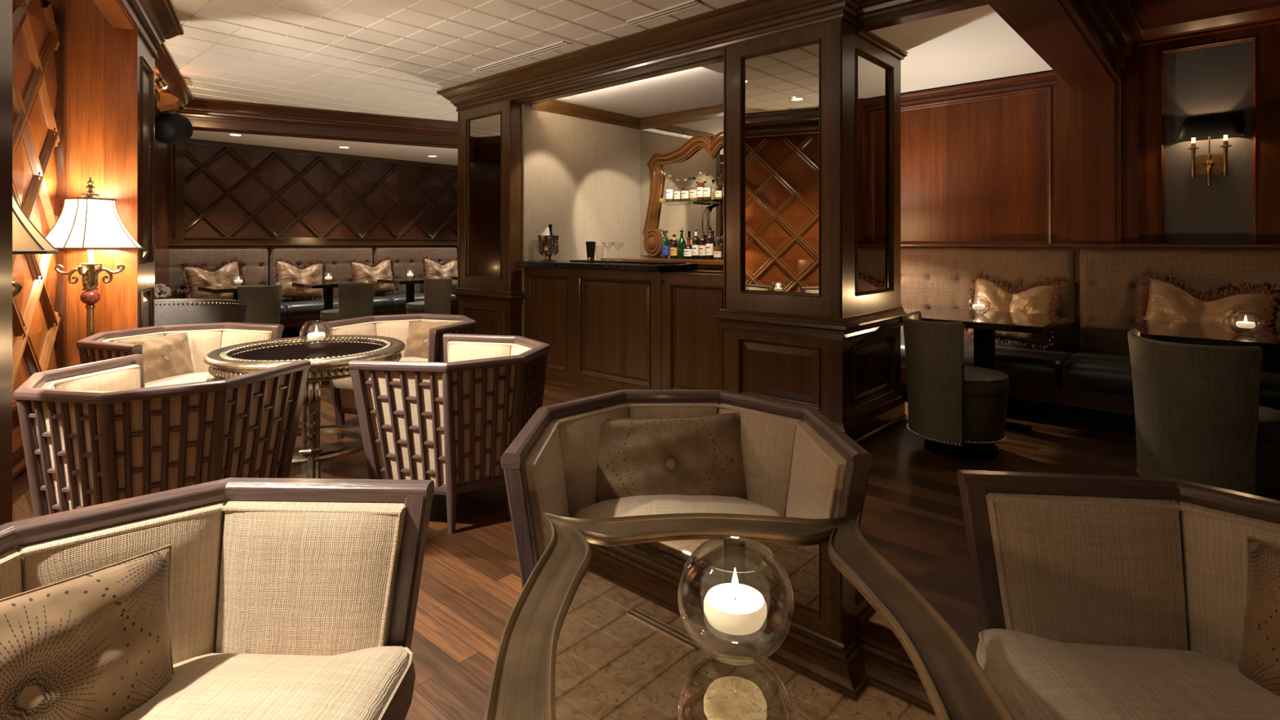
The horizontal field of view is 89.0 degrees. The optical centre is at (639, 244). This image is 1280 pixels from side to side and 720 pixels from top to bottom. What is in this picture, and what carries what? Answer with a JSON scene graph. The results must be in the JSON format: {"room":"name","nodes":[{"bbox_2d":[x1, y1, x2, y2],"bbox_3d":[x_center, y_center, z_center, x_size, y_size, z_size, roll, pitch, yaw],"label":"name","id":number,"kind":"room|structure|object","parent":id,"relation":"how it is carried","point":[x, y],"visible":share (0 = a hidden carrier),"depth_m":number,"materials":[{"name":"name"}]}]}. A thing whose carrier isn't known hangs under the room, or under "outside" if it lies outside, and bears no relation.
{"room":"cocktail lounge bar","nodes":[
{"label":"cocktail lounge bar","id":0,"kind":"room"},
{"bbox_2d":[12,0,66,505],"bbox_3d":[-3.208,-0.165,3.379,0.160,2.830,2.440,0,0,-29],"label":"wall","id":1,"kind":"structure","parent":0,"point":[38,26],"depth_m":3.47,"materials":[{"name":"orange wood"}]},
{"bbox_2d":[57,0,183,367],"bbox_3d":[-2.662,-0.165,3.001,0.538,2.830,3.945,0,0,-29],"label":"pillar","id":2,"kind":"structure","parent":1,"relation":"attached to","point":[110,70],"depth_m":3.98,"materials":[{"name":"orange wood"}]},
{"bbox_2d":[155,138,170,298],"bbox_3d":[-5.130,-0.165,6.715,0.100,2.830,5.260,0,0,-29],"label":"wall","id":3,"kind":"structure","parent":0,"point":[162,151],"depth_m":7.61,"materials":[{"name":"brown wood"}]},
{"bbox_2d":[156,79,182,111],"bbox_3d":[-4.273,-1.349,5.897,0.170,0.257,0.327,0,0,-29],"label":"spotlight","id":4,"kind":"object","parent":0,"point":[167,101],"visible":0.88,"depth_m":5.83,"materials":[{"name":"orange metal"}]},
{"bbox_2d":[155,42,457,148],"bbox_3d":[-2.217,-1.423,7.058,5.308,0.315,2.990,0,0,-29],"label":"trim","id":5,"kind":"structure","parent":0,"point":[203,114],"depth_m":7.59,"materials":[{"name":"brown wood"}]},
{"bbox_2d":[170,138,457,244],"bbox_3d":[-4.026,-0.125,10.354,0.161,2.750,9.000,0,0,42],"label":"wall","id":6,"kind":"structure","parent":0,"point":[222,193],"depth_m":9.37,"materials":[{"name":"brown wood"}]},
{"bbox_2d":[190,129,457,165],"bbox_3d":[-3.217,-1.370,9.233,5.708,0.040,7.760,0,0,-29],"label":"ceiling","id":7,"kind":"structure","parent":0,"point":[446,156],"depth_m":9.02,"materials":[{"name":"white paint"}]},
{"bbox_2d":[155,110,192,144],"bbox_3d":[-4.612,-1.187,6.400,0.300,0.417,0.317,0,0,-4],"label":"loudspeaker","id":8,"kind":"object","parent":7,"relation":"hanging from","point":[173,128],"visible":0.91,"depth_m":6.32,"materials":[{"name":"black plastic"}]},
{"bbox_2d":[164,0,853,121],"bbox_3d":[0.355,-1.605,7.349,16.507,0.050,18.598,0,0,42],"label":"ceiling","id":9,"kind":"structure","parent":0,"point":[384,57],"depth_m":5.11,"materials":[{"name":"beige tile"}]},
{"bbox_2d":[92,0,135,29],"bbox_3d":[-2.415,-1.453,2.661,0.130,0.254,3.110,0,0,-30],"label":"trim","id":10,"kind":"structure","parent":9,"relation":"attached to","point":[113,11],"depth_m":3.75,"materials":[{"name":"brown wood"}]},
{"bbox_2d":[473,56,522,71],"bbox_3d":[-1.248,-1.574,5.705,0.610,0.010,0.092,0,0,42],"label":"ceiling vent","id":11,"kind":"object","parent":9,"relation":"in","point":[511,60],"visible":1,"depth_m":5.70,"materials":[{"name":"white metal"}]},
{"bbox_2d":[515,40,571,59],"bbox_3d":[-0.794,-1.574,5.297,0.610,0.010,0.092,0,0,42],"label":"ceiling vent","id":12,"kind":"object","parent":9,"relation":"in","point":[562,44],"visible":1,"depth_m":5.27,"materials":[{"name":"white metal"}]},
{"bbox_2d":[626,0,702,25],"bbox_3d":[0.157,-1.574,4.441,0.610,0.010,0.092,0,0,42],"label":"ceiling vent","id":13,"kind":"object","parent":9,"relation":"in","point":[693,3],"visible":1,"depth_m":4.42,"materials":[{"name":"white metal"}]},
{"bbox_2d":[855,0,987,31],"bbox_3d":[2.035,-1.468,3.553,1.730,0.223,0.116,0,0,42],"label":"trim","id":14,"kind":"structure","parent":9,"relation":"attached to","point":[946,6],"depth_m":3.86,"materials":[{"name":"brown wood"}]},
{"bbox_2d":[12,379,1138,719],"bbox_3d":[0.075,1.280,5.314,15.000,0.060,16.000,0,0,42],"label":"floor","id":15,"kind":"structure","parent":0,"point":[470,585],"depth_m":2.79,"materials":[{"name":"brown wood"}]},
{"bbox_2d":[0,0,12,525],"bbox_3d":[-1.542,-0.165,1.253,0.450,2.830,0.200,0,0,-29],"label":"trim","id":16,"kind":"structure","parent":15,"relation":"on","point":[6,6],"depth_m":1.40,"materials":[{"name":"brown wood"}]},
{"bbox_2d":[12,192,59,297],"bbox_3d":[-2.060,0.432,1.950,0.400,1.635,0.400,0,0,23],"label":"floor lamp","id":17,"kind":"object","parent":15,"relation":"on","point":[27,238],"visible":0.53,"depth_m":1.99,"materials":[{"name":"beige fabric"}]},
{"bbox_2d":[44,177,143,337],"bbox_3d":[-3.151,0.432,3.732,0.400,1.635,0.400,0,0,23],"label":"floor lamp","id":18,"kind":"object","parent":15,"relation":"on","point":[90,223],"visible":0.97,"depth_m":3.67,"materials":[{"name":"white fabric"}]},
{"bbox_2d":[13,354,311,517],"bbox_3d":[-1.919,0.875,2.561,0.894,0.749,0.719,0,0,10],"label":"barrel armchair","id":19,"kind":"object","parent":15,"relation":"on","point":[92,433],"visible":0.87,"depth_m":2.31,"materials":[{"name":"brown wood"}]},
{"bbox_2d":[75,322,284,387],"bbox_3d":[-2.677,0.875,3.741,0.719,0.749,0.894,0,0,19],"label":"barrel armchair","id":20,"kind":"object","parent":15,"relation":"on","point":[203,338],"visible":0.23,"depth_m":4.00,"materials":[{"name":"beige fabric"}]},
{"bbox_2d":[110,332,194,383],"bbox_3d":[-2.785,0.672,3.746,0.167,0.306,0.507,0,0,13],"label":"cushion","id":21,"kind":"object","parent":20,"relation":"on","point":[171,355],"visible":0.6,"depth_m":3.74,"materials":[{"name":"fabric"}]},
{"bbox_2d":[144,372,211,387],"bbox_3d":[-2.624,0.841,3.723,0.607,0.149,0.700,0,0,19],"label":"seat cushion","id":22,"kind":"object","parent":20,"relation":"on","point":[194,377],"depth_m":3.68,"materials":[{"name":"beige fabric"}]},
{"bbox_2d":[155,298,248,325],"bbox_3d":[-3.847,0.845,5.506,0.876,0.813,0.702,0,0,-14],"label":"tub chair","id":23,"kind":"object","parent":15,"relation":"on","point":[167,311],"visible":0.37,"depth_m":5.28,"materials":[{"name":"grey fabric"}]},
{"bbox_2d":[0,477,434,719],"bbox_3d":[-0.803,0.875,0.971,0.719,0.749,0.894,0,0,4],"label":"barrel armchair","id":24,"kind":"object","parent":15,"relation":"on","point":[290,598],"visible":0.77,"depth_m":1.29,"materials":[{"name":"beige fabric"}]},
{"bbox_2d":[0,544,173,719],"bbox_3d":[-0.952,0.678,0.971,0.168,0.336,0.528,0,0,24],"label":"cushion","id":25,"kind":"object","parent":24,"relation":"in","point":[95,644],"visible":0.95,"depth_m":1.04,"materials":[{"name":"fabric"}]},
{"bbox_2d":[118,645,415,719],"bbox_3d":[-0.747,0.841,0.967,0.607,0.149,0.700,0,0,4],"label":"seat cushion","id":26,"kind":"object","parent":24,"relation":"on","point":[208,682],"depth_m":1.15,"materials":[{"name":"beige fabric"}]},
{"bbox_2d":[197,284,268,300],"bbox_3d":[-4.705,0.875,7.627,0.654,0.750,0.654,0,0,42],"label":"pedestal table","id":27,"kind":"object","parent":15,"relation":"on","point":[215,289],"visible":0.26,"depth_m":7.43,"materials":[{"name":"black wood"}]},
{"bbox_2d":[237,282,283,324],"bbox_3d":[-4.294,0.846,7.194,0.587,0.808,0.630,0,0,9],"label":"swivel chair","id":28,"kind":"object","parent":15,"relation":"on","point":[264,302],"visible":0.26,"depth_m":7.02,"materials":[{"name":"grey fabric"}]},
{"bbox_2d":[203,334,405,478],"bbox_3d":[-1.735,0.896,3.430,0.939,0.708,0.939,0,0,-45],"label":"round table","id":29,"kind":"object","parent":15,"relation":"on","point":[330,362],"visible":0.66,"depth_m":3.20,"materials":[{"name":"black metal"}]},
{"bbox_2d":[299,320,333,347],"bbox_3d":[-1.700,0.475,3.420,0.157,0.134,0.157,0,0,0],"label":"bowl","id":30,"kind":"object","parent":29,"relation":"on","point":[326,321],"visible":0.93,"depth_m":3.42,"materials":[{"name":"clear glass"}]},
{"bbox_2d":[306,325,325,340],"bbox_3d":[-1.700,0.465,3.420,0.085,0.073,0.085,0,0,0],"label":"candle","id":31,"kind":"object","parent":30,"relation":"in","point":[316,335],"visible":1,"depth_m":3.39,"materials":[{"name":"white wax"}]},
{"bbox_2d":[168,244,457,337],"bbox_3d":[-3.360,0.625,10.494,0.760,1.250,7.300,0,0,42],"label":"banquette","id":32,"kind":"object","parent":15,"relation":"on","point":[257,263],"visible":0.27,"depth_m":9.14,"materials":[{"name":"brown fabric"}]},
{"bbox_2d":[155,283,171,298],"bbox_3d":[-4.432,0.806,6.006,0.300,0.888,0.300,0,0,0],"label":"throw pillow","id":33,"kind":"object","parent":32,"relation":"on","point":[162,287],"visible":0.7,"depth_m":5.97,"materials":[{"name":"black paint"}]},
{"bbox_2d":[179,257,245,299],"bbox_3d":[-5.406,0.492,8.287,0.248,0.636,0.741,0,0,40],"label":"cushion","id":34,"kind":"object","parent":32,"relation":"on","point":[194,277],"visible":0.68,"depth_m":8.21,"materials":[{"name":"brown fabric"}]},
{"bbox_2d":[272,257,326,300],"bbox_3d":[-4.717,0.498,9.052,0.248,0.627,0.744,0,0,43],"label":"cushion","id":35,"kind":"object","parent":32,"relation":"on","point":[287,273],"visible":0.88,"depth_m":8.99,"materials":[{"name":"brown fabric"}]},
{"bbox_2d":[347,256,399,295],"bbox_3d":[-4.014,0.492,9.833,0.248,0.607,0.723,0,0,41],"label":"cushion","id":36,"kind":"object","parent":32,"relation":"on","point":[382,269],"visible":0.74,"depth_m":9.81,"materials":[{"name":"brown fabric"}]},
{"bbox_2d":[421,255,457,291],"bbox_3d":[-3.245,0.498,10.687,0.248,0.618,0.737,0,0,42],"label":"cushion","id":37,"kind":"object","parent":32,"relation":"on","point":[433,269],"visible":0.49,"depth_m":10.62,"materials":[{"name":"brown fabric"}]},
{"bbox_2d":[292,280,364,310],"bbox_3d":[-4.016,0.875,8.393,0.654,0.750,0.654,0,0,42],"label":"pedestal table","id":38,"kind":"object","parent":15,"relation":"on","point":[328,286],"visible":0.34,"depth_m":8.34,"materials":[{"name":"black wood"}]},
{"bbox_2d":[320,280,375,322],"bbox_3d":[-3.414,0.846,7.594,0.587,0.808,0.630,0,0,9],"label":"swivel chair","id":39,"kind":"object","parent":15,"relation":"on","point":[355,300],"visible":0.33,"depth_m":7.38,"materials":[{"name":"grey fabric"}]},
{"bbox_2d":[318,313,475,439],"bbox_3d":[-1.518,0.875,4.312,0.894,0.749,0.719,0,0,19],"label":"barrel armchair","id":40,"kind":"object","parent":15,"relation":"on","point":[395,326],"visible":0.23,"depth_m":4.24,"materials":[{"name":"beige fabric"}]},
{"bbox_2d":[331,356,428,390],"bbox_3d":[-1.536,0.841,4.259,0.700,0.149,0.607,0,0,19],"label":"seat cushion","id":41,"kind":"object","parent":40,"relation":"on","point":[345,384],"depth_m":4.08,"materials":[{"name":"beige fabric"}]},
{"bbox_2d":[403,320,462,358],"bbox_3d":[-1.417,0.672,4.449,0.520,0.306,0.166,0,0,30],"label":"cushion","id":42,"kind":"object","parent":40,"relation":"on","point":[417,340],"visible":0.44,"depth_m":4.44,"materials":[{"name":"fabric"}]},
{"bbox_2d":[377,277,437,314],"bbox_3d":[-3.260,0.875,9.232,0.654,0.750,0.654,0,0,42],"label":"pedestal table","id":43,"kind":"object","parent":15,"relation":"on","point":[410,283],"visible":0.52,"depth_m":9.18,"materials":[{"name":"black wood"}]},
{"bbox_2d":[405,275,452,314],"bbox_3d":[-2.784,0.846,8.594,0.587,0.808,0.630,0,0,9],"label":"swivel chair","id":44,"kind":"object","parent":15,"relation":"on","point":[437,292],"visible":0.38,"depth_m":8.38,"materials":[{"name":"grey fabric"}]},
{"bbox_2d":[348,333,550,533],"bbox_3d":[-0.838,0.875,3.159,0.719,0.749,0.894,0,0,10],"label":"barrel armchair","id":45,"kind":"object","parent":15,"relation":"on","point":[451,424],"visible":0.86,"depth_m":2.82,"materials":[{"name":"brown wood"}]},
{"bbox_2d":[451,100,525,336],"bbox_3d":[-1.242,-0.055,6.803,0.990,2.610,1.039,0,0,42],"label":"pillar","id":46,"kind":"structure","parent":15,"relation":"on","point":[489,292],"depth_m":6.39,"materials":[{"name":"brown wood"}]},
{"bbox_2d":[468,114,500,275],"bbox_3d":[-1.540,-0.472,6.472,0.580,1.585,0.006,0,0,42],"label":"mirror","id":47,"kind":"object","parent":46,"relation":"attached to","point":[484,130],"depth_m":6.47,"materials":[{"name":"beige mirror"}]},
{"bbox_2d":[516,260,723,392],"bbox_3d":[0.016,0.706,5.704,2.390,1.088,0.900,0,0,42],"label":"bar counter","id":48,"kind":"object","parent":15,"relation":"on","point":[606,326],"depth_m":5.36,"materials":[{"name":"brown wood"}]},
{"bbox_2d":[536,235,559,261],"bbox_3d":[-0.870,0.040,6.193,0.223,0.242,0.223,0,0,1],"label":"bucket","id":49,"kind":"object","parent":48,"relation":"on","point":[548,251],"visible":0.99,"depth_m":6.11,"materials":[{"name":"silver metal"}]},
{"bbox_2d":[516,260,697,272],"bbox_3d":[-0.344,0.190,5.773,1.758,0.056,0.520,0,0,42],"label":"countertop","id":50,"kind":"structure","parent":48,"relation":"on","point":[635,267],"depth_m":5.37,"materials":[{"name":"black stone"}]},
{"bbox_2d":[569,259,686,263],"bbox_3d":[-0.137,0.156,5.721,1.240,0.010,0.180,0,0,42],"label":"bar mat","id":51,"kind":"object","parent":48,"relation":"on","point":[584,260],"visible":0.99,"depth_m":5.57,"materials":[{"name":"black rubber"}]},
{"bbox_2d":[586,241,595,260],"bbox_3d":[-0.450,0.064,5.949,0.092,0.172,0.092,0,0,42],"label":"cocktail shaker","id":52,"kind":"object","parent":51,"relation":"on","point":[590,246],"visible":0.98,"depth_m":5.92,"materials":[{"name":"black metal"}]},
{"bbox_2d":[684,270,723,274],"bbox_3d":[0.785,0.285,5.281,0.680,0.130,0.500,0,0,42],"label":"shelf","id":53,"kind":"object","parent":48,"relation":"attached to","point":[692,271],"depth_m":5.22,"materials":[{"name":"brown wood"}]},
{"bbox_2d":[600,257,723,271],"bbox_3d":[0.694,0.700,6.416,2.435,1.100,0.635,0,0,42],"label":"bar cabinet","id":54,"kind":"object","parent":15,"relation":"on","point":[704,264],"visible":0.11,"depth_m":6.20,"materials":[{"name":"black stone"}]},
{"bbox_2d":[661,230,668,257],"bbox_3d":[0.261,0.004,6.843,0.078,0.290,0.078,0,0,42],"label":"liquor bottle","id":55,"kind":"object","parent":54,"relation":"on","point":[665,242],"visible":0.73,"depth_m":6.82,"materials":[{"name":"green glass"}]},
{"bbox_2d":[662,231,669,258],"bbox_3d":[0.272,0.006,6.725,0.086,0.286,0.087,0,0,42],"label":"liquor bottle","id":56,"kind":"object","parent":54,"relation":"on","point":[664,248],"visible":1,"depth_m":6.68,"materials":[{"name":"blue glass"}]},
{"bbox_2d":[670,234,677,258],"bbox_3d":[0.351,0.026,6.680,0.086,0.245,0.087,0,0,42],"label":"liquor bottle","id":57,"kind":"object","parent":54,"relation":"on","point":[673,243],"visible":0.98,"depth_m":6.64,"materials":[{"name":"black glass"}]},
{"bbox_2d":[676,227,686,258],"bbox_3d":[0.424,-0.007,6.616,0.096,0.313,0.096,0,0,42],"label":"liquor bottle","id":58,"kind":"object","parent":54,"relation":"on","point":[681,245],"visible":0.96,"depth_m":6.58,"materials":[{"name":"green glass"}]},
{"bbox_2d":[642,131,723,257],"bbox_3d":[0.726,-0.495,6.642,1.881,1.282,0.098,0,0,42],"label":"mirror","id":59,"kind":"object","parent":54,"relation":"on","point":[683,162],"visible":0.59,"depth_m":6.92,"materials":[{"name":"brown wood"}]},
{"bbox_2d":[650,199,723,237],"bbox_3d":[0.666,-0.147,6.569,1.380,0.582,0.195,0,0,42],"label":"glass shelf","id":60,"kind":"object","parent":54,"relation":"on","point":[701,206],"visible":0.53,"depth_m":6.70,"materials":[{"name":"clear glass"}]},
{"bbox_2d":[666,174,674,201],"bbox_3d":[0.319,-0.582,6.844,0.085,0.286,0.086,0,0,42],"label":"liquor bottle","id":61,"kind":"object","parent":60,"relation":"on","point":[669,197],"visible":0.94,"depth_m":6.81,"materials":[{"name":"clear glass"}]},
{"bbox_2d":[673,179,680,201],"bbox_3d":[0.394,-0.555,6.777,0.083,0.234,0.084,0,0,42],"label":"liquor bottle","id":62,"kind":"object","parent":60,"relation":"on","point":[677,196],"visible":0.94,"depth_m":6.74,"materials":[{"name":"clear glass"}]},
{"bbox_2d":[680,178,690,200],"bbox_3d":[0.471,-0.553,6.706,0.095,0.230,0.096,0,0,42],"label":"liquor bottle","id":63,"kind":"object","parent":60,"relation":"on","point":[684,194],"visible":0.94,"depth_m":6.67,"materials":[{"name":"clear glass"}]},
{"bbox_2d":[689,177,697,200],"bbox_3d":[0.550,-0.558,6.636,0.090,0.240,0.091,0,0,42],"label":"liquor bottle","id":64,"kind":"object","parent":60,"relation":"on","point":[693,196],"visible":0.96,"depth_m":6.60,"materials":[{"name":"clear glass"}]},
{"bbox_2d":[697,172,704,199],"bbox_3d":[0.613,-0.583,6.579,0.074,0.288,0.075,0,0,42],"label":"liquor bottle","id":65,"kind":"object","parent":60,"relation":"on","point":[700,185],"visible":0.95,"depth_m":6.55,"materials":[{"name":"clear glass"}]},
{"bbox_2d":[702,173,711,199],"bbox_3d":[0.676,-0.572,6.522,0.084,0.267,0.085,0,0,42],"label":"liquor bottle","id":66,"kind":"object","parent":60,"relation":"on","point":[706,191],"visible":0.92,"depth_m":6.49,"materials":[{"name":"clear glass"}]},
{"bbox_2d":[715,176,723,199],"bbox_3d":[0.780,-0.551,6.429,0.078,0.225,0.079,0,0,42],"label":"liquor bottle","id":67,"kind":"object","parent":60,"relation":"on","point":[718,193],"visible":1,"depth_m":6.40,"materials":[{"name":"clear glass"}]},
{"bbox_2d":[684,237,692,258],"bbox_3d":[0.490,0.042,6.555,0.098,0.215,0.100,0,0,42],"label":"liquor bottle","id":68,"kind":"object","parent":54,"relation":"on","point":[688,248],"visible":0.94,"depth_m":6.52,"materials":[{"name":"black"}]},
{"bbox_2d":[692,228,699,258],"bbox_3d":[0.558,-0.003,6.494,0.080,0.304,0.081,0,0,42],"label":"liquor bottle","id":69,"kind":"object","parent":54,"relation":"on","point":[695,239],"visible":0.94,"depth_m":6.46,"materials":[{"name":"black"}]},
{"bbox_2d":[698,229,706,258],"bbox_3d":[0.622,0.002,6.436,0.080,0.294,0.081,0,0,42],"label":"liquor bottle","id":70,"kind":"object","parent":54,"relation":"on","point":[702,242],"visible":0.98,"depth_m":6.40,"materials":[{"name":"black glass"}]},
{"bbox_2d":[706,225,714,259],"bbox_3d":[0.688,-0.016,6.377,0.086,0.330,0.087,0,0,42],"label":"liquor bottle","id":71,"kind":"object","parent":54,"relation":"on","point":[709,238],"visible":0.99,"depth_m":6.34,"materials":[{"name":"black"}]},
{"bbox_2d":[713,236,722,259],"bbox_3d":[0.754,0.042,6.277,0.088,0.215,0.089,0,0,42],"label":"liquor bottle","id":72,"kind":"object","parent":54,"relation":"on","point":[717,253],"visible":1,"depth_m":6.24,"materials":[{"name":"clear glass"}]},
{"bbox_2d":[500,389,873,588],"bbox_3d":[0.112,0.875,1.892,0.894,0.749,0.719,0,0,0],"label":"barrel armchair","id":73,"kind":"object","parent":15,"relation":"on","point":[797,463],"visible":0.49,"depth_m":1.93,"materials":[{"name":"beige fabric"}]},
{"bbox_2d":[595,412,747,502],"bbox_3d":[0.092,0.695,2.070,0.515,0.297,0.166,0,0,0],"label":"cushion","id":74,"kind":"object","parent":73,"relation":"on","point":[692,455],"visible":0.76,"depth_m":2.03,"materials":[{"name":"fabric"}]},
{"bbox_2d":[574,494,780,519],"bbox_3d":[0.112,0.841,1.836,0.700,0.149,0.607,0,0,0],"label":"seat cushion","id":75,"kind":"object","parent":73,"relation":"on","point":[586,507],"depth_m":1.93,"materials":[{"name":"beige fabric"}]},
{"bbox_2d":[483,511,1015,719],"bbox_3d":[0.118,0.880,0.862,0.610,0.739,0.766,0,0,0],"label":"cocktail table","id":76,"kind":"object","parent":15,"relation":"on","point":[596,630],"visible":1,"depth_m":0.86,"materials":[{"name":"brown metal"}]},
{"bbox_2d":[677,541,794,665],"bbox_3d":[0.120,0.452,0.822,0.145,0.124,0.145,0,0,0],"label":"bowl","id":77,"kind":"object","parent":76,"relation":"on","point":[771,552],"visible":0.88,"depth_m":0.80,"materials":[{"name":"clear glass"}]},
{"bbox_2d":[703,568,766,635],"bbox_3d":[0.120,0.443,0.822,0.079,0.068,0.079,0,0,0],"label":"candle","id":78,"kind":"object","parent":77,"relation":"in","point":[734,608],"visible":1,"depth_m":0.80,"materials":[{"name":"beige wax"}]},
{"bbox_2d":[555,534,939,719],"bbox_3d":[0.118,0.521,0.862,0.466,0.001,0.622,0,0,0],"label":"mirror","id":79,"kind":"object","parent":76,"relation":"on","point":[625,651],"depth_m":0.85,"materials":[{"name":"clear glass"}]},
{"bbox_2d":[713,19,907,445],"bbox_3d":[1.218,-0.055,4.588,0.970,2.610,1.039,0,0,42],"label":"pillar","id":80,"kind":"structure","parent":15,"relation":"on","point":[809,316],"depth_m":4.25,"materials":[{"name":"brown wood"}]},
{"bbox_2d":[744,43,818,293],"bbox_3d":[0.920,-0.472,4.257,0.560,1.585,0.006,0,0,42],"label":"mirror","id":81,"kind":"object","parent":80,"relation":"attached to","point":[781,86],"depth_m":4.25,"materials":[{"name":"beige mirror"}]},
{"bbox_2d":[857,54,888,292],"bbox_3d":[1.545,-0.453,4.338,0.006,1.535,0.575,0,0,42],"label":"mirror","id":82,"kind":"object","parent":80,"relation":"attached to","point":[873,74],"depth_m":4.34,"materials":[{"name":"beige mirror"}]},
{"bbox_2d":[902,311,1009,460],"bbox_3d":[1.897,0.844,3.967,0.591,0.812,0.594,0,0,-40],"label":"swivel chair","id":83,"kind":"object","parent":15,"relation":"on","point":[959,410],"visible":1,"depth_m":3.75,"materials":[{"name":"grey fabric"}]},
{"bbox_2d":[898,307,1068,432],"bbox_3d":[2.397,0.875,4.530,0.860,0.750,0.860,0,0,42],"label":"pedestal table","id":84,"kind":"object","parent":15,"relation":"on","point":[984,326],"visible":0.51,"depth_m":4.45,"materials":[{"name":"black paint"}]},
{"bbox_2d":[900,244,1279,434],"bbox_3d":[3.446,0.625,4.425,3.720,1.250,0.750,0,0,42],"label":"banquette","id":85,"kind":"object","parent":15,"relation":"on","point":[1091,386],"visible":0.59,"depth_m":4.69,"materials":[{"name":"brown fabric"}]},
{"bbox_2d":[964,272,1063,351],"bbox_3d":[2.862,0.517,5.030,0.682,0.570,0.231,0,0,42],"label":"cushion","id":86,"kind":"object","parent":85,"relation":"on","point":[1042,298],"visible":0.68,"depth_m":4.96,"materials":[{"name":"brown fabric"}]},
{"bbox_2d":[1126,271,1279,371],"bbox_3d":[3.686,0.518,4.287,0.764,0.649,0.250,0,0,43],"label":"cushion","id":87,"kind":"object","parent":85,"relation":"on","point":[1163,300],"visible":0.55,"depth_m":4.27,"materials":[{"name":"brown fabric"}]},
{"bbox_2d":[956,469,1279,719],"bbox_3d":[1.007,0.875,0.986,0.719,0.749,0.894,0,0,4],"label":"barrel armchair","id":88,"kind":"object","parent":15,"relation":"on","point":[1098,597],"visible":0.92,"depth_m":1.31,"materials":[{"name":"beige fabric"}]},
{"bbox_2d":[976,628,1279,719],"bbox_3d":[0.951,0.841,0.990,0.607,0.149,0.700,0,0,4],"label":"seat cushion","id":89,"kind":"object","parent":88,"relation":"on","point":[1038,673],"depth_m":1.18,"materials":[{"name":"beige fabric"}]},
{"bbox_2d":[1238,536,1279,696],"bbox_3d":[1.182,0.675,0.983,0.171,0.328,0.526,0,0,-12],"label":"cushion","id":90,"kind":"object","parent":88,"relation":"in","point":[1260,655],"visible":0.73,"depth_m":1.17,"materials":[{"name":"fabric"}]},
{"bbox_2d":[1127,328,1279,500],"bbox_3d":[2.704,0.846,3.095,0.587,0.808,0.630,0,0,-8],"label":"swivel chair","id":91,"kind":"object","parent":15,"relation":"on","point":[1200,418],"visible":0.78,"depth_m":2.90,"materials":[{"name":"grey fabric"}]},
{"bbox_2d":[1133,320,1279,353],"bbox_3d":[3.347,0.875,3.688,0.860,0.750,0.860,0,0,42],"label":"pedestal table","id":92,"kind":"object","parent":15,"relation":"on","point":[1268,339],"visible":0.41,"depth_m":3.59,"materials":[{"name":"black wood"}]},
{"bbox_2d":[1227,311,1263,335],"bbox_3d":[3.338,0.437,3.588,0.145,0.124,0.145,0,0,0],"label":"bowl","id":93,"kind":"object","parent":92,"relation":"on","point":[1246,334],"visible":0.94,"depth_m":3.58,"materials":[{"name":"clear glass"}]},
{"bbox_2d":[1235,316,1255,328],"bbox_3d":[3.338,0.428,3.588,0.079,0.068,0.079,0,0,0],"label":"candle","id":94,"kind":"object","parent":93,"relation":"in","point":[1249,325],"visible":0.98,"depth_m":3.56,"materials":[{"name":"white wax"}]},
{"bbox_2d":[521,103,639,337],"bbox_3d":[-0.563,-0.100,6.892,0.061,2.700,1.710,0,0,42],"label":"wall","id":95,"kind":"structure","parent":0,"point":[580,177],"depth_m":6.76,"materials":[{"name":"beige paint"}]},
{"bbox_2d":[436,0,946,112],"bbox_3d":[0.526,-1.462,5.124,6.075,0.235,1.120,0,0,42],"label":"trim","id":96,"kind":"structure","parent":95,"relation":"attached to","point":[700,40],"depth_m":4.86,"materials":[{"name":"brown wood"}]},
{"bbox_2d":[556,66,723,117],"bbox_3d":[0.369,-1.450,6.059,2.560,0.040,1.700,0,0,42],"label":"ceiling","id":97,"kind":"structure","parent":0,"point":[700,86],"depth_m":6.29,"materials":[{"name":"white paint"}]},
{"bbox_2d":[640,116,723,257],"bbox_3d":[0.914,-0.125,6.694,2.600,2.750,0.068,0,0,42],"label":"wall","id":98,"kind":"structure","parent":0,"point":[664,140],"depth_m":7.25,"materials":[{"name":"beige paint"}]},
{"bbox_2d":[530,99,723,129],"bbox_3d":[0.380,-1.370,6.064,2.450,0.120,1.582,0,0,42],"label":"trim","id":99,"kind":"structure","parent":98,"relation":"attached to","point":[554,106],"depth_m":6.92,"materials":[{"name":"brown wood"}]},
{"bbox_2d":[701,4,1053,93],"bbox_3d":[1.911,-1.383,5.021,2.120,0.035,2.020,0,0,42],"label":"ceiling","id":100,"kind":"structure","parent":0,"point":[975,44],"depth_m":4.59,"materials":[{"name":"white paint"}]},
{"bbox_2d":[900,0,1279,248],"bbox_3d":[3.785,-0.165,4.578,5.300,2.830,0.170,0,0,42],"label":"wall","id":101,"kind":"structure","parent":0,"point":[979,160],"depth_m":4.71,"materials":[{"name":"brown wood"}]},
{"bbox_2d":[984,0,1144,88],"bbox_3d":[1.908,-1.380,3.106,0.440,0.400,4.770,0,0,42],"label":"trim","id":102,"kind":"structure","parent":101,"relation":"attached to","point":[1086,42],"depth_m":3.88,"materials":[{"name":"brown wood"}]},
{"bbox_2d":[1057,40,1139,352],"bbox_3d":[3.443,-0.165,4.900,0.500,2.830,0.150,0,0,42],"label":"pillar","id":103,"kind":"structure","parent":101,"relation":"attached to","point":[1099,125],"depth_m":4.83,"materials":[{"name":"brown wood"}]},
{"bbox_2d":[1175,113,1244,186],"bbox_3d":[3.886,-0.635,4.443,0.353,0.480,0.173,0,0,42],"label":"wall sconce","id":104,"kind":"object","parent":101,"relation":"attached to","point":[1225,126],"visible":1,"depth_m":4.43,"materials":[{"name":"black fabric"}]},
{"bbox_2d":[1133,0,1279,25],"bbox_3d":[3.127,-1.542,2.008,2.840,0.065,4.770,0,0,42],"label":"ceiling","id":105,"kind":"structure","parent":0,"point":[1150,11],"depth_m":4.30,"materials":[{"name":"brown wood"}]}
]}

